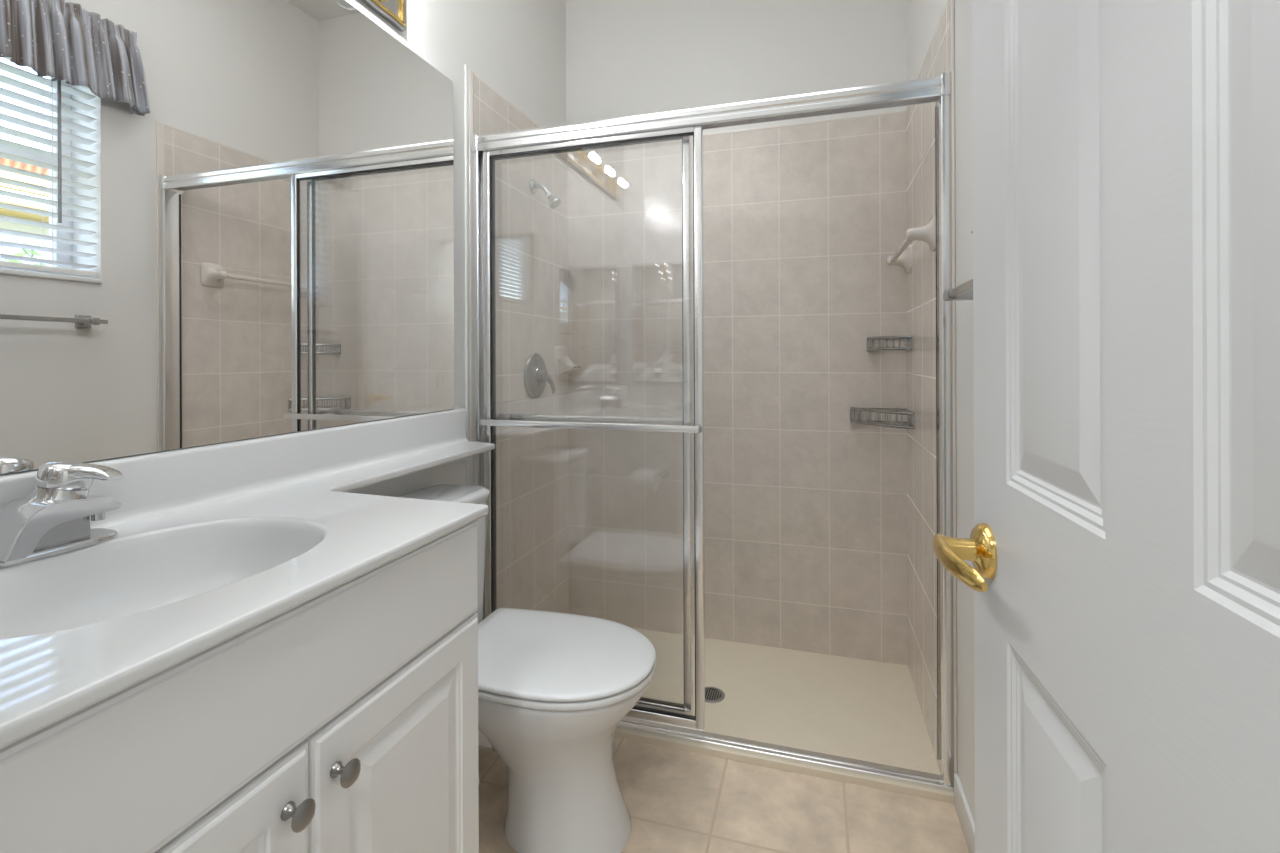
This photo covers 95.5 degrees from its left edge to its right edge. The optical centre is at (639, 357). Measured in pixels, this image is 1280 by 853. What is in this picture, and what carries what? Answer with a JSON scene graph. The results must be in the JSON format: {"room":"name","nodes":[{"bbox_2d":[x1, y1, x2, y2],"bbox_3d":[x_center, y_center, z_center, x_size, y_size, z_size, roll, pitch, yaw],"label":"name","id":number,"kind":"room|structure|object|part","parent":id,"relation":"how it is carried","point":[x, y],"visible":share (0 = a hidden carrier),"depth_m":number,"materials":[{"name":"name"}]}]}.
{"room":"bathroom","nodes":[
{"label":"bathroom","id":0,"kind":"room"},
{"bbox_2d":[346,0,565,496],"bbox_3d":[-0.784,-0.277,1.650,0.140,3.230,2.748,0,0,17],"label":"wall","id":1,"kind":"structure","parent":0,"point":[517,47],"depth_m":2.02,"materials":[{"name":"white paint"}]},
{"bbox_2d":[0,0,454,475],"bbox_3d":[-0.847,-0.371,1.188,0.006,1.090,1.566,0,0,17],"label":"wall mirror","id":2,"kind":"object","parent":1,"relation":"attached to","point":[222,221],"visible":1,"depth_m":1.15,"materials":[{"name":"grey mirror"}]},
{"bbox_2d":[0,408,468,528],"bbox_3d":[-0.829,0.230,1.201,0.030,0.110,1.619,0,0,17],"label":"backsplash","id":3,"kind":"structure","parent":1,"relation":"attached to","point":[154,484],"depth_m":1.21,"materials":[{"name":"white stone"}]},
{"bbox_2d":[361,0,405,31],"bbox_3d":[-0.797,-1.010,1.141,0.133,0.120,1.127,0,0,17],"label":"vanity light","id":4,"kind":"object","parent":1,"relation":"attached to","point":[393,11],"visible":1,"depth_m":1.64,"materials":[{"name":"gold metal"}]},
{"bbox_2d":[464,64,469,484],"bbox_3d":[-0.596,0.103,2.014,0.007,2.228,0.019,0,0,17],"label":"trim","id":5,"kind":"structure","parent":1,"relation":"attached to","point":[467,236],"depth_m":2.01,"materials":[{"name":"white"}]},
{"bbox_2d":[469,69,539,485],"bbox_3d":[-0.471,0.105,2.426,0.009,2.223,0.843,0,0,17],"label":"trim","id":6,"kind":"structure","parent":1,"relation":"attached to","point":[472,74],"depth_m":2.03,"materials":[{"name":"beige tile"}]},
{"bbox_2d":[474,76,568,613],"bbox_3d":[-0.469,0.144,2.438,0.010,2.291,0.818,0,0,17],"label":"wall tile","id":7,"kind":"structure","parent":1,"relation":"attached to","point":[531,237],"depth_m":2.43,"materials":[{"name":"beige tile"}]},
{"bbox_2d":[524,353,555,398],"bbox_3d":[-0.415,0.080,2.475,0.072,0.194,0.194,0,0,17],"label":"shower valve","id":8,"kind":"object","parent":7,"relation":"attached to","point":[536,376],"visible":1,"depth_m":2.45,"materials":[{"name":"silver metal"}]},
{"bbox_3d":[-0.403,0.103,2.490,0.057,0.108,0.096,0,0,17],"label":"lever","id":9,"kind":"part","parent":8,"relation":"part of","materials":[{"name":"silver metal"}]},
{"bbox_2d":[529,179,560,208],"bbox_3d":[-0.394,-0.691,2.452,0.130,0.130,0.060,0,0,17],"label":"showerhead","id":10,"kind":"object","parent":7,"relation":"attached to","point":[554,202],"visible":1,"depth_m":2.44,"materials":[{"name":"grey metal"}]},
{"bbox_3d":[-0.418,-0.710,2.459,0.078,0.051,0.019,0,0,17],"label":"arm","id":11,"kind":"part","parent":10,"relation":"part of","materials":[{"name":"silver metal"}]},
{"bbox_2d":[554,346,579,376],"bbox_3d":[-0.335,0.018,2.731,0.083,0.140,0.147,0,0,17],"label":"soap dish","id":12,"kind":"object","parent":7,"relation":"attached to","point":[563,366],"visible":1,"depth_m":2.69,"materials":[{"name":"beige ceramic"}]},
{"bbox_3d":[-0.369,0.018,2.741,0.012,0.140,0.147,0,0,17],"label":"mounting plate","id":13,"kind":"part","parent":12,"relation":"part of","materials":[{"name":"beige ceramic"}]},
{"bbox_3d":[-0.331,0.033,2.730,0.075,0.097,0.120,0,0,17],"label":"dish","id":14,"kind":"part","parent":12,"relation":"part of","materials":[{"name":"beige ceramic"}]},
{"bbox_2d":[479,125,704,730],"bbox_3d":[-0.178,0.216,1.911,0.775,1.896,0.060,0,0,17],"label":"shower door","id":15,"kind":"structure","parent":1,"relation":"attached to","point":[697,722],"depth_m":1.84,"materials":[{"name":"silver metal"}]},
{"bbox_3d":[-0.176,-0.717,1.929,0.725,0.030,0.022,0,0,17],"label":"rail","id":16,"kind":"part","parent":15,"relation":"part of","materials":[{"name":"silver metal"}]},
{"bbox_3d":[-0.169,1.150,1.929,0.725,0.028,0.022,0,0,17],"label":"rail","id":17,"kind":"part","parent":15,"relation":"part of","materials":[{"name":"silver metal"}]},
{"bbox_2d":[471,72,953,791],"bbox_3d":[0.146,0.207,1.850,1.506,1.974,0.084,0,0,17],"label":"shower door frame","id":18,"kind":"object","parent":1,"relation":"attached to","point":[933,89],"visible":0.79,"depth_m":1.68,"materials":[{"name":"silver metal"}]},
{"bbox_2d":[614,728,953,803],"bbox_3d":[0.144,1.264,1.829,1.524,0.141,0.068,0,0,17],"label":"trim","id":19,"kind":"structure","parent":1,"relation":"attached to","point":[843,776],"depth_m":1.71,"materials":[{"name":"beige stone"}]},
{"bbox_2d":[478,737,968,852],"bbox_3d":[-0.168,1.266,0.967,1.664,0.100,1.792,0,0,17],"label":"floor","id":20,"kind":"structure","parent":0,"point":[677,801],"depth_m":1.56,"materials":[{"name":"tile"}]},
{"bbox_2d":[0,520,478,852],"bbox_3d":[-0.671,0.760,0.761,0.578,0.915,0.864,0,0,17],"label":"vanity cabinet","id":21,"kind":"object","parent":20,"relation":"on","point":[345,720],"visible":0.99,"depth_m":0.71,"materials":[{"name":"white wood"}]},
{"bbox_3d":[-0.475,0.793,0.551,0.018,0.618,0.380,0,0,17],"label":"door","id":22,"kind":"part","parent":21,"relation":"part of","materials":[{"name":"white wood"}]},
{"bbox_2d":[0,408,494,748],"bbox_3d":[-0.574,0.302,1.125,0.562,0.258,1.621,0,0,17],"label":"countertop","id":23,"kind":"structure","parent":21,"relation":"on","point":[214,543],"depth_m":0.94,"materials":[{"name":"white stone"}]},
{"bbox_2d":[0,461,123,567],"bbox_3d":[-0.858,0.219,0.852,0.111,0.129,0.156,0,0,17],"label":"faucet","id":24,"kind":"object","parent":23,"relation":"on","point":[54,519],"visible":1,"depth_m":0.84,"materials":[{"name":"silver metal"}]},
{"bbox_3d":[-0.872,0.279,0.856,0.080,0.009,0.156,0,0,17],"label":"plate","id":25,"kind":"part","parent":24,"relation":"part of","materials":[{"name":"silver metal"}]},
{"bbox_3d":[-0.868,0.240,0.856,0.082,0.068,0.139,0,0,17],"label":"spout","id":26,"kind":"part","parent":24,"relation":"part of","materials":[{"name":"silver metal"}]},
{"bbox_3d":[-0.846,0.178,0.877,0.098,0.047,0.065,0,0,-12],"label":"handle","id":27,"kind":"part","parent":24,"relation":"part of","materials":[{"name":"silver metal"}]},
{"bbox_2d":[0,517,328,639],"bbox_3d":[-0.669,0.357,0.802,0.355,0.149,0.458,0,0,17],"label":"basin","id":28,"kind":"object","parent":23,"relation":"in","point":[100,591],"depth_m":0.90,"materials":[{"name":"white ceramic"}]},
{"bbox_3d":[-0.408,0.543,0.693,0.033,0.032,0.032,0,0,17],"label":"knob","id":29,"kind":"part","parent":21,"relation":"part of","materials":[{"name":"silver metal"}]},
{"bbox_3d":[-0.387,0.543,0.763,0.033,0.032,0.032,0,0,17],"label":"knob","id":30,"kind":"part","parent":21,"relation":"part of","materials":[{"name":"silver metal"}]},
{"bbox_3d":[-0.364,0.792,0.918,0.018,0.618,0.381,0,0,17],"label":"door","id":31,"kind":"part","parent":21,"relation":"part of","materials":[{"name":"white wood"}]},
{"bbox_2d":[398,484,655,852],"bbox_3d":[-0.330,0.805,1.557,0.760,0.822,0.418,0,0,17],"label":"toilet","id":32,"kind":"object","parent":20,"relation":"on","point":[555,689],"visible":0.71,"depth_m":1.42,"materials":[{"name":"white ceramic"},{"name":"white plastic"}]},
{"bbox_3d":[-0.593,0.413,1.636,0.214,0.036,0.360,0,0,17],"label":"tank lid","id":33,"kind":"part","parent":32,"relation":"part of","materials":[{"name":"white ceramic"}]},
{"bbox_3d":[-0.597,0.620,1.637,0.196,0.381,0.332,0,0,17],"label":"tank","id":34,"kind":"part","parent":32,"relation":"part of","materials":[{"name":"white ceramic"}]},
{"bbox_3d":[-0.228,0.788,1.527,0.545,0.024,0.417,0,0,17],"label":"seat","id":35,"kind":"part","parent":32,"relation":"part of","materials":[{"name":"white plastic"}]},
{"bbox_3d":[-0.228,0.767,1.527,0.546,0.018,0.418,0,0,17],"label":"lid","id":36,"kind":"part","parent":32,"relation":"part of","materials":[{"name":"white plastic"}]},
{"bbox_2d":[566,0,907,135],"bbox_3d":[0.392,-0.281,2.668,1.564,3.230,0.120,0,0,17],"label":"wall","id":37,"kind":"structure","parent":0,"point":[625,58],"depth_m":2.61,"materials":[{"name":"white paint"}]},
{"bbox_2d":[567,113,907,664],"bbox_3d":[0.375,0.141,2.608,1.524,2.291,0.010,0,0,17],"label":"wall tile","id":38,"kind":"structure","parent":37,"relation":"attached to","point":[806,542],"depth_m":2.56,"materials":[{"name":"beige tile"}]},
{"bbox_2d":[850,407,914,428],"bbox_3d":[0.960,0.240,2.320,0.221,0.065,0.203,0,0,17],"label":"basket","id":39,"kind":"object","parent":38,"relation":"attached to","point":[893,424],"visible":1,"depth_m":2.32,"materials":[{"name":"silver metal"}]},
{"bbox_2d":[866,335,912,350],"bbox_3d":[0.996,-0.057,2.329,0.155,0.056,0.163,0,0,17],"label":"basket","id":40,"kind":"object","parent":38,"relation":"attached to","point":[909,337],"visible":1,"depth_m":2.30,"materials":[{"name":"silver metal"}]},
{"bbox_2d":[691,111,905,137],"bbox_3d":[0.370,-1.003,2.607,1.508,0.013,0.009,0,0,17],"label":"trim","id":41,"kind":"structure","parent":37,"relation":"attached to","point":[902,112],"depth_m":2.50,"materials":[{"name":"beige tile"}]},
{"bbox_2d":[629,628,940,774],"bbox_3d":[0.265,1.301,2.229,1.564,0.067,0.838,0,0,17],"label":"floor","id":42,"kind":"structure","parent":0,"point":[853,708],"depth_m":2.15,"materials":[{"name":"beige plastic"}]},
{"bbox_2d":[705,687,724,702],"bbox_3d":[0.266,1.265,2.182,0.104,0.004,0.104,0,0,17],"label":"floor drain","id":43,"kind":"object","parent":42,"relation":"on","point":[712,694],"visible":0.8,"depth_m":2.18,"materials":[{"name":"grey metal"}]},
{"bbox_2d":[907,0,974,820],"bbox_3d":[0.857,-0.283,1.156,0.240,3.230,2.748,0,0,17],"label":"wall","id":44,"kind":"structure","parent":0,"point":[923,16],"depth_m":1.51,"materials":[{"name":"white paint"}]},
{"bbox_2d":[906,0,949,763],"bbox_3d":[0.984,0.139,2.000,0.010,2.291,0.818,0,0,17],"label":"wall tile","id":45,"kind":"structure","parent":44,"relation":"attached to","point":[920,118],"depth_m":2.02,"materials":[{"name":"beige tile"}]},
{"bbox_2d":[886,213,935,273],"bbox_3d":[0.955,-0.388,2.067,0.088,0.108,0.628,0,0,17],"label":"towel bar","id":46,"kind":"object","parent":45,"relation":"attached to","point":[927,233],"visible":0.96,"depth_m":1.82,"materials":[{"name":"beige ceramic"}]},
{"bbox_2d":[906,0,956,787],"bbox_3d":[0.979,0.100,1.989,0.009,2.223,0.843,0,0,17],"label":"trim","id":47,"kind":"structure","parent":44,"relation":"attached to","point":[951,2],"depth_m":1.59,"materials":[{"name":"beige tile"}]},
{"bbox_2d":[943,279,972,300],"bbox_3d":[0.675,-0.145,1.102,0.078,0.048,0.591,0,0,17],"label":"towel bar","id":48,"kind":"object","parent":44,"relation":"attached to","point":[964,291],"visible":0.2,"depth_m":1.32,"materials":[{"name":"grey metal"}]},
{"bbox_3d":[0.749,-0.146,1.346,0.078,0.048,0.048,0,0,17],"label":"post","id":49,"kind":"part","parent":48,"relation":"part of","materials":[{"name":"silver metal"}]},
{"bbox_2d":[954,773,974,852],"bbox_3d":[0.738,1.170,1.182,0.012,0.085,0.827,0,0,17],"label":"baseboard","id":50,"kind":"structure","parent":44,"relation":"attached to","point":[967,822],"depth_m":1.47,"materials":[{"name":"white wood"}]},
{"bbox_3d":[-0.367,-0.339,0.152,1.564,3.110,0.120,0,0,17],"label":"wall","id":51,"kind":"structure","parent":0,"visible":0},
{"bbox_2d":[933,0,1279,852],"bbox_3d":[0.330,0.192,0.394,0.096,2.020,0.736,0,0,14],"label":"door","id":52,"kind":"structure","parent":51,"relation":"in","point":[1123,544],"depth_m":0.42,"materials":[{"name":"white paint"}]},
{"bbox_3d":[0.369,0.232,0.661,0.048,0.033,0.135,0,0,17],"label":"handle","id":53,"kind":"part","parent":52,"relation":"part of","materials":[{"name":"gold metal"}]}
]}

